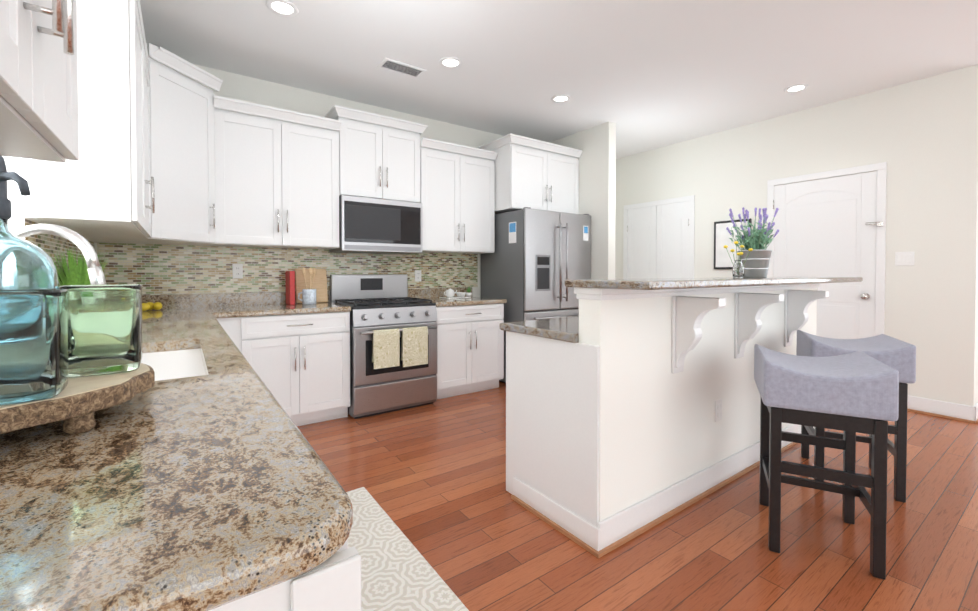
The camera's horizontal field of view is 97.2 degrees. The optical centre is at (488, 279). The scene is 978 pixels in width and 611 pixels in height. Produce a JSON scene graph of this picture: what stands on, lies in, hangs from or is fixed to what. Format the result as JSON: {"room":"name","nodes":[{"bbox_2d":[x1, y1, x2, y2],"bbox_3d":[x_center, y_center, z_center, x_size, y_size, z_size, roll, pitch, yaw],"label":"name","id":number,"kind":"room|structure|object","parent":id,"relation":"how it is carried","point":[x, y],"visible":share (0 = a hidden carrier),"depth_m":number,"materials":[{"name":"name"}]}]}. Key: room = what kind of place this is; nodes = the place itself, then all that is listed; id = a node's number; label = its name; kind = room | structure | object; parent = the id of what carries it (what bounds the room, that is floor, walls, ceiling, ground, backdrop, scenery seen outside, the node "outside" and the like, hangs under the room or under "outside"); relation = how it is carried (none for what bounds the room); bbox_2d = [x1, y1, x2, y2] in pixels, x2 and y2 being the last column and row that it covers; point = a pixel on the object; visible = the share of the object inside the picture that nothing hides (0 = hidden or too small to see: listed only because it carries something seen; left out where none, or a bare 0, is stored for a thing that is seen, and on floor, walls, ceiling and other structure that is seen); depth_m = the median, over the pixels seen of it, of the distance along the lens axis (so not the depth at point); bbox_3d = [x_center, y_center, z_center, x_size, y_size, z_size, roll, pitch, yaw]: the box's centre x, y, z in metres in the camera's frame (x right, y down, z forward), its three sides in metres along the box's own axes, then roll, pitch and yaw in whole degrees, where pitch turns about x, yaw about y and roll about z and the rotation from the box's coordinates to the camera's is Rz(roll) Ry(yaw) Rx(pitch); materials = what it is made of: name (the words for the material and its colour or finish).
{"room":"kitchen","nodes":[
{"label":"kitchen","id":0,"kind":"room"},
{"bbox_2d":[94,57,540,301],"bbox_3d":[0.769,-0.303,5.540,8.680,2.740,0.150,-1,1,-35],"label":"wall","id":1,"kind":"structure","parent":0,"point":[251,89],"depth_m":3.78,"materials":[{"name":"paint"}]},
{"bbox_2d":[0,0,91,175],"bbox_3d":[-0.734,-0.732,0.458,0.336,1.038,0.630,-1,1,-35],"label":"upper cabinet","id":2,"kind":"object","parent":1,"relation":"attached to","point":[46,69],"depth_m":0.65,"materials":[{"name":"white wood"}]},
{"bbox_2d":[24,219,99,285],"bbox_3d":[-1.690,-0.266,1.533,0.022,0.809,3.520,-1,1,-35],"label":"tile backsplash","id":3,"kind":"structure","parent":1,"relation":"attached to","point":[52,244],"depth_m":2.06,"materials":[{"name":"tile"}]},
{"bbox_2d":[23,0,155,239],"bbox_3d":[-1.878,-0.758,2.072,0.346,1.038,1.029,-1,1,-35],"label":"upper cabinet","id":4,"kind":"object","parent":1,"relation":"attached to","point":[111,131],"depth_m":1.72,"materials":[{"name":"white wood"}]},
{"bbox_2d":[83,43,231,246],"bbox_3d":[-2.194,-0.830,2.862,0.749,1.158,0.751,-1,1,-35],"label":"upper cabinet","id":5,"kind":"object","parent":1,"relation":"attached to","point":[192,138],"depth_m":2.86,"materials":[{"name":"white wood"}]},
{"bbox_2d":[212,108,343,249],"bbox_3d":[-1.699,-0.745,3.465,0.880,0.970,0.346,-1,1,-35],"label":"upper cabinet","id":6,"kind":"object","parent":1,"relation":"attached to","point":[288,177],"depth_m":3.34,"materials":[{"name":"white wood"}]},
{"bbox_2d":[100,243,477,294],"bbox_3d":[-1.412,-0.303,3.888,3.150,0.809,0.008,-1,1,-35],"label":"tile backsplash","id":7,"kind":"structure","parent":1,"relation":"attached to","point":[155,269],"depth_m":3.50,"materials":[{"name":"tile"}]},
{"bbox_2d":[232,264,242,277],"bbox_3d":[-2.014,-0.065,3.452,0.072,0.116,0.008,-1,1,-35],"label":"outlet","id":8,"kind":"object","parent":7,"relation":"attached to","point":[237,270],"visible":1,"depth_m":3.45,"materials":[{"name":"white plastic"}]},
{"bbox_2d":[415,270,420,281],"bbox_3d":[-0.719,-0.035,4.375,0.072,0.116,0.008,-1,1,-35],"label":"outlet","id":9,"kind":"object","parent":7,"relation":"attached to","point":[417,275],"visible":1,"depth_m":4.37,"materials":[{"name":"white plastic"}]},
{"bbox_2d":[142,287,471,306],"bbox_3d":[-1.443,0.153,3.862,3.078,0.100,0.019,-1,1,-35],"label":"backsplash","id":10,"kind":"structure","parent":1,"relation":"attached to","point":[224,299],"depth_m":3.43,"materials":[{"name":"beige stone"}]},
{"bbox_2d":[324,105,423,203],"bbox_3d":[-1.038,-1.067,3.931,0.744,0.718,0.346,-1,1,-35],"label":"upper cabinet","id":11,"kind":"object","parent":1,"relation":"attached to","point":[378,161],"depth_m":3.77,"materials":[{"name":"white wood"}]},
{"bbox_2d":[329,195,421,253],"bbox_3d":[-1.022,-0.472,3.918,0.736,0.460,0.384,-1,1,-35],"label":"over-the-range microwave","id":12,"kind":"object","parent":11,"relation":"attached to","point":[375,225],"visible":0.96,"depth_m":3.74,"materials":[{"name":"silver metal"}]},
{"bbox_2d":[422,144,495,253],"bbox_3d":[-0.386,-0.760,4.400,0.856,0.970,0.346,-1,1,-35],"label":"upper cabinet","id":13,"kind":"object","parent":1,"relation":"attached to","point":[459,206],"depth_m":4.25,"materials":[{"name":"white wood"}]},
{"bbox_2d":[476,133,579,213],"bbox_3d":[0.444,-1.081,4.827,0.977,0.718,0.606,-1,1,-35],"label":"upper cabinet","id":14,"kind":"object","parent":1,"relation":"attached to","point":[534,178],"depth_m":4.49,"materials":[{"name":"white wood"}]},
{"bbox_2d":[140,0,977,158],"bbox_3d":[3.057,-1.649,2.120,8.900,0.060,8.600,-1,1,-35],"label":"ceiling","id":15,"kind":"structure","parent":0,"point":[645,75],"depth_m":3.12,"materials":[{"name":"paint"}]},
{"bbox_2d":[266,0,298,16],"bbox_3d":[-1.234,-1.622,2.574,0.175,0.008,0.175,0,1,15],"label":"recessed light","id":16,"kind":"object","parent":15,"relation":"in","point":[285,8],"depth_m":2.57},
{"bbox_2d":[377,57,426,78],"bbox_3d":[-0.675,-1.633,3.341,0.340,0.011,0.170,-1,1,-35],"label":"ceiling vent","id":17,"kind":"object","parent":15,"relation":"in","point":[391,65],"visible":1,"depth_m":3.33,"materials":[{"name":"white metal"}]},
{"bbox_2d":[439,57,461,68],"bbox_3d":[-0.289,-1.633,3.248,0.175,0.008,0.175,0,1,15],"label":"recessed light","id":18,"kind":"object","parent":15,"relation":"in","point":[447,62],"depth_m":3.24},
{"bbox_2d":[551,94,570,102],"bbox_3d":[0.655,-1.643,3.921,0.175,0.008,0.175,-1,1,-41],"label":"recessed light","id":19,"kind":"object","parent":15,"relation":"in","point":[562,98],"depth_m":3.91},
{"bbox_2d":[784,84,808,92],"bbox_3d":[2.641,-1.640,3.703,0.175,0.008,0.175,0,1,15],"label":"recessed light","id":20,"kind":"object","parent":15,"relation":"in","point":[799,87],"depth_m":3.70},
{"bbox_2d":[544,122,615,278],"bbox_3d":[1.009,-0.294,4.992,0.115,2.740,1.020,-1,1,-35],"label":"wall","id":21,"kind":"structure","parent":0,"point":[596,145],"depth_m":4.64,"materials":[{"name":"paint"}]},
{"bbox_2d":[297,381,977,610],"bbox_3d":[3.057,1.150,2.164,8.900,0.060,8.600,-1,1,-35],"label":"floor","id":22,"kind":"structure","parent":0,"point":[430,479],"depth_m":1.91,"materials":[{"name":"brown wood"}]},
{"bbox_2d":[192,547,360,610],"bbox_3d":[-0.623,0.720,0.592,0.647,0.850,0.767,-1,1,-35],"label":"base cabinet","id":23,"kind":"object","parent":22,"relation":"on","point":[334,584],"depth_m":0.43,"materials":[{"name":"white wood"}]},
{"bbox_2d":[216,311,349,424],"bbox_3d":[-1.644,0.676,3.355,0.937,0.850,0.626,-1,1,-35],"label":"base cabinet","id":24,"kind":"object","parent":22,"relation":"on","point":[305,355],"depth_m":3.17,"materials":[{"name":"white wood"}]},
{"bbox_2d":[0,311,353,610],"bbox_3d":[-1.237,0.261,1.456,0.657,0.040,2.905,-1,1,-35],"label":"countertop","id":25,"kind":"structure","parent":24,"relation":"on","point":[184,493],"depth_m":0.51,"materials":[{"name":"beige stone"}]},
{"bbox_2d":[11,224,105,284],"bbox_3d":[-1.214,0.045,1.184,0.254,0.398,0.106,-1,1,-35],"label":"faucet","id":26,"kind":"object","parent":25,"relation":"on","point":[94,269],"visible":0.5,"depth_m":1.23,"materials":[{"name":"silver metal"}]},
{"bbox_2d":[0,363,154,434],"bbox_3d":[-0.831,0.217,0.746,0.398,0.069,0.420,-1,1,-35],"label":"tray","id":27,"kind":"object","parent":25,"relation":"on","point":[75,404],"visible":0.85,"depth_m":0.70,"materials":[{"name":"brown wood"}]},
{"bbox_2d":[0,156,57,289],"bbox_3d":[-0.939,-0.032,0.807,0.186,0.424,0.186,-1,1,-35],"label":"bottle","id":28,"kind":"object","parent":27,"relation":"on","point":[25,264],"visible":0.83,"depth_m":0.80,"materials":[{"name":"blue glass"}]},
{"bbox_2d":[0,289,68,405],"bbox_3d":[-0.734,0.100,0.667,0.115,0.165,0.115,-1,1,-35],"label":"glass jar","id":29,"kind":"object","parent":27,"relation":"on","point":[33,345],"visible":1,"depth_m":0.64,"materials":[{"name":"blue glass"}]},
{"bbox_2d":[55,284,142,377],"bbox_3d":[-0.764,0.096,0.852,0.124,0.168,0.124,-1,1,-35],"label":"glass tumbler","id":30,"kind":"object","parent":27,"relation":"on","point":[104,329],"visible":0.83,"depth_m":0.81,"materials":[{"name":"green glass"}]},
{"bbox_2d":[52,247,108,285],"bbox_3d":[-1.847,0.042,1.965,0.203,0.380,0.262,-1,1,-35],"label":"potted grass","id":31,"kind":"object","parent":25,"relation":"on","point":[76,273],"depth_m":1.91,"materials":[{"name":"green plant"}]},
{"bbox_2d":[142,343,203,378],"bbox_3d":[-1.104,0.374,1.304,0.405,0.205,0.756,-1,1,-35],"label":"sink","id":32,"kind":"object","parent":25,"relation":"in","point":[166,362],"depth_m":1.49,"materials":[{"name":"white ceramic"}]},
{"bbox_2d":[142,303,350,314],"bbox_3d":[-1.896,0.234,3.161,1.564,0.040,0.637,-1,1,-35],"label":"countertop","id":33,"kind":"structure","parent":24,"relation":"on","point":[249,308],"depth_m":3.16,"materials":[{"name":"beige stone"}]},
{"bbox_2d":[142,302,161,310],"bbox_3d":[-2.354,0.188,2.993,0.137,0.056,0.152,-1,1,-35],"label":"lemons","id":34,"kind":"object","parent":33,"relation":"on","point":[151,306],"visible":0.81,"depth_m":2.99,"materials":[{"name":"yellow food"}]},
{"bbox_2d":[285,271,294,304],"bbox_3d":[-1.647,0.070,3.568,0.040,0.274,0.175,-1,1,-35],"label":"cookbook","id":35,"kind":"object","parent":33,"relation":"on","point":[290,286],"visible":1,"depth_m":3.50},
{"bbox_2d":[298,268,316,304],"bbox_3d":[-1.501,0.055,3.564,0.149,0.305,0.108,-1,1,-35],"label":"mug","id":36,"kind":"object","parent":33,"relation":"on","point":[309,296],"visible":1,"depth_m":3.54,"materials":[{"name":"white ceramic"}]},
{"bbox_2d":[295,268,327,302],"bbox_3d":[-1.538,0.055,3.734,0.260,0.297,0.062,-1,1,-35],"label":"cutting board","id":37,"kind":"object","parent":33,"relation":"on","point":[320,282],"visible":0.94,"depth_m":3.74,"materials":[{"name":"brown wood"}]},
{"bbox_2d":[330,274,436,418],"bbox_3d":[-0.918,0.527,3.789,0.732,1.135,0.739,-1,1,-35],"label":"range","id":38,"kind":"object","parent":22,"relation":"on","point":[393,346],"visible":0.98,"depth_m":3.55,"materials":[{"name":"silver metal"}]},
{"bbox_2d":[346,487,468,610],"bbox_3d":[-0.458,1.125,1.580,0.500,0.007,1.430,-1,1,-35],"label":"rug","id":39,"kind":"object","parent":22,"relation":"on","point":[398,572],"visible":0.54,"depth_m":1.66,"materials":[{"name":"beige fabric"}]},
{"bbox_2d":[436,303,503,398],"bbox_3d":[-0.341,0.662,4.283,0.763,0.850,0.626,-1,1,-35],"label":"base cabinet","id":40,"kind":"object","parent":22,"relation":"on","point":[470,339],"depth_m":4.02,"materials":[{"name":"white wood"}]},
{"bbox_2d":[424,295,506,306],"bbox_3d":[-0.330,0.217,4.278,0.783,0.040,0.637,-1,1,-35],"label":"countertop","id":41,"kind":"structure","parent":40,"relation":"on","point":[439,302],"depth_m":4.08,"materials":[{"name":"beige stone"}]},
{"bbox_2d":[439,288,470,298],"bbox_3d":[-0.347,0.142,4.425,0.280,0.103,0.180,-1,1,-35],"label":"tea set","id":42,"kind":"object","parent":41,"relation":"on","point":[450,293],"visible":1,"depth_m":4.36,"materials":[{"name":"white ceramic"}]},
{"bbox_2d":[466,286,471,296],"bbox_3d":[-0.218,0.128,4.584,0.084,0.126,0.077,-1,1,-35],"label":"succulent pot","id":43,"kind":"object","parent":41,"relation":"on","point":[468,293],"visible":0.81,"depth_m":4.57,"materials":[{"name":"white ceramic"}]},
{"bbox_2d":[481,207,590,382],"bbox_3d":[0.530,0.184,4.738,0.945,1.792,0.831,-1,1,-35],"label":"fridge","id":44,"kind":"object","parent":22,"relation":"on","point":[534,261],"visible":0.52,"depth_m":4.39,"materials":[{"name":"silver metal"}]},
{"bbox_2d":[500,284,828,557],"bbox_3d":[1.298,0.568,2.642,2.453,1.090,0.873,-1,1,-35],"label":"kitchen island","id":45,"kind":"object","parent":22,"relation":"on","point":[632,408],"depth_m":2.03,"materials":[{"name":"paint"}]},
{"bbox_2d":[565,276,862,291],"bbox_3d":[1.453,0.009,2.427,2.455,0.034,0.420,-1,1,-35],"label":"island countertop","id":46,"kind":"structure","parent":45,"relation":"on","point":[649,284],"depth_m":1.91,"materials":[{"name":"beige stone"}]},
{"bbox_2d":[723,241,752,277],"bbox_3d":[1.342,-0.106,2.317,0.072,0.198,0.135,-1,1,-35],"label":"bud vase","id":47,"kind":"object","parent":46,"relation":"on","point":[738,270],"visible":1,"depth_m":2.31,"materials":[{"name":"clear glass"}]},
{"bbox_2d":[726,207,778,277],"bbox_3d":[1.518,-0.216,2.490,0.288,0.414,0.284,-1,1,-35],"label":"potted plant","id":48,"kind":"object","parent":46,"relation":"on","point":[756,263],"visible":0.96,"depth_m":2.45,"materials":[{"name":"plant"}]},
{"bbox_2d":[754,344,898,579],"bbox_3d":[1.425,0.727,1.887,0.424,0.795,0.476,0,1,28],"label":"stool","id":49,"kind":"object","parent":22,"relation":"on","point":[849,395],"visible":1,"depth_m":1.73,"materials":[{"name":"grey fabric"}]},
{"bbox_2d":[796,330,915,501],"bbox_3d":[2.027,0.718,2.430,0.424,0.795,0.476,0,1,28],"label":"stool","id":50,"kind":"object","parent":22,"relation":"on","point":[897,355],"visible":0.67,"depth_m":2.23,"materials":[{"name":"grey fabric"}]},
{"bbox_2d":[615,65,977,405],"bbox_3d":[2.777,-0.290,4.748,0.130,2.740,3.470,-1,1,-35],"label":"wall","id":51,"kind":"structure","parent":0,"point":[920,137],"depth_m":3.64,"materials":[{"name":"paint"}]},
{"bbox_2d":[623,195,694,278],"bbox_3d":[2.123,0.033,5.505,0.060,2.070,1.000,-1,1,-35],"label":"door","id":52,"kind":"structure","parent":51,"relation":"attached to","point":[658,238],"depth_m":5.46,"materials":[{"name":"white wood"}]},
{"bbox_2d":[714,218,751,268],"bbox_3d":[2.679,-0.381,4.750,0.024,0.540,0.390,-1,1,-35],"label":"picture frame","id":53,"kind":"object","parent":51,"relation":"attached to","point":[722,236],"visible":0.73,"depth_m":4.80,"materials":[{"name":"paper"}]},
{"bbox_2d":[767,162,886,338],"bbox_3d":[3.127,0.038,4.079,0.082,2.105,0.924,-1,1,-35],"label":"door","id":54,"kind":"structure","parent":51,"relation":"attached to","point":[834,226],"depth_m":3.98,"materials":[{"name":"white wood"}]},
{"bbox_2d":[895,252,914,265],"bbox_3d":[3.494,-0.173,3.622,0.010,0.116,0.118,-1,1,-35],"label":"switch plate","id":55,"kind":"object","parent":51,"relation":"attached to","point":[904,258],"visible":1,"depth_m":3.62,"materials":[{"name":"white plastic"}]},
{"bbox_2d":[907,395,973,422],"bbox_3d":[3.569,1.036,3.521,0.028,0.125,0.513,-1,1,-35],"label":"baseboard","id":56,"kind":"structure","parent":51,"relation":"attached to","point":[956,411],"depth_m":3.45,"materials":[{"name":"white wood"}]},
{"bbox_2d":[976,329,977,402],"bbox_3d":[5.061,-0.284,4.325,3.100,2.740,0.130,-1,1,-35],"label":"wall","id":57,"kind":"structure","parent":0,"point":[977,371],"depth_m":3.40,"materials":[{"name":"paint"}]},
{"bbox_2d":[974,402,977,423],"bbox_3d":[4.961,1.026,4.177,3.058,0.125,0.027,-1,1,-35],"label":"baseboard","id":58,"kind":"structure","parent":57,"relation":"attached to","point":[976,406],"depth_m":3.31,"materials":[{"name":"white wood"}]},
{"bbox_3d":[-0.411,-0.210,-0.410,0.150,2.740,8.470,-1,1,-35],"label":"wall","id":59,"kind":"structure","parent":0,"visible":0},
{"bbox_2d":[2,156,24,239],"bbox_3d":[-1.367,-0.551,1.108,0.060,1.345,1.160,-1,1,-35],"label":"window","id":60,"kind":"structure","parent":59,"relation":"in","point":[16,198],"depth_m":1.51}
]}

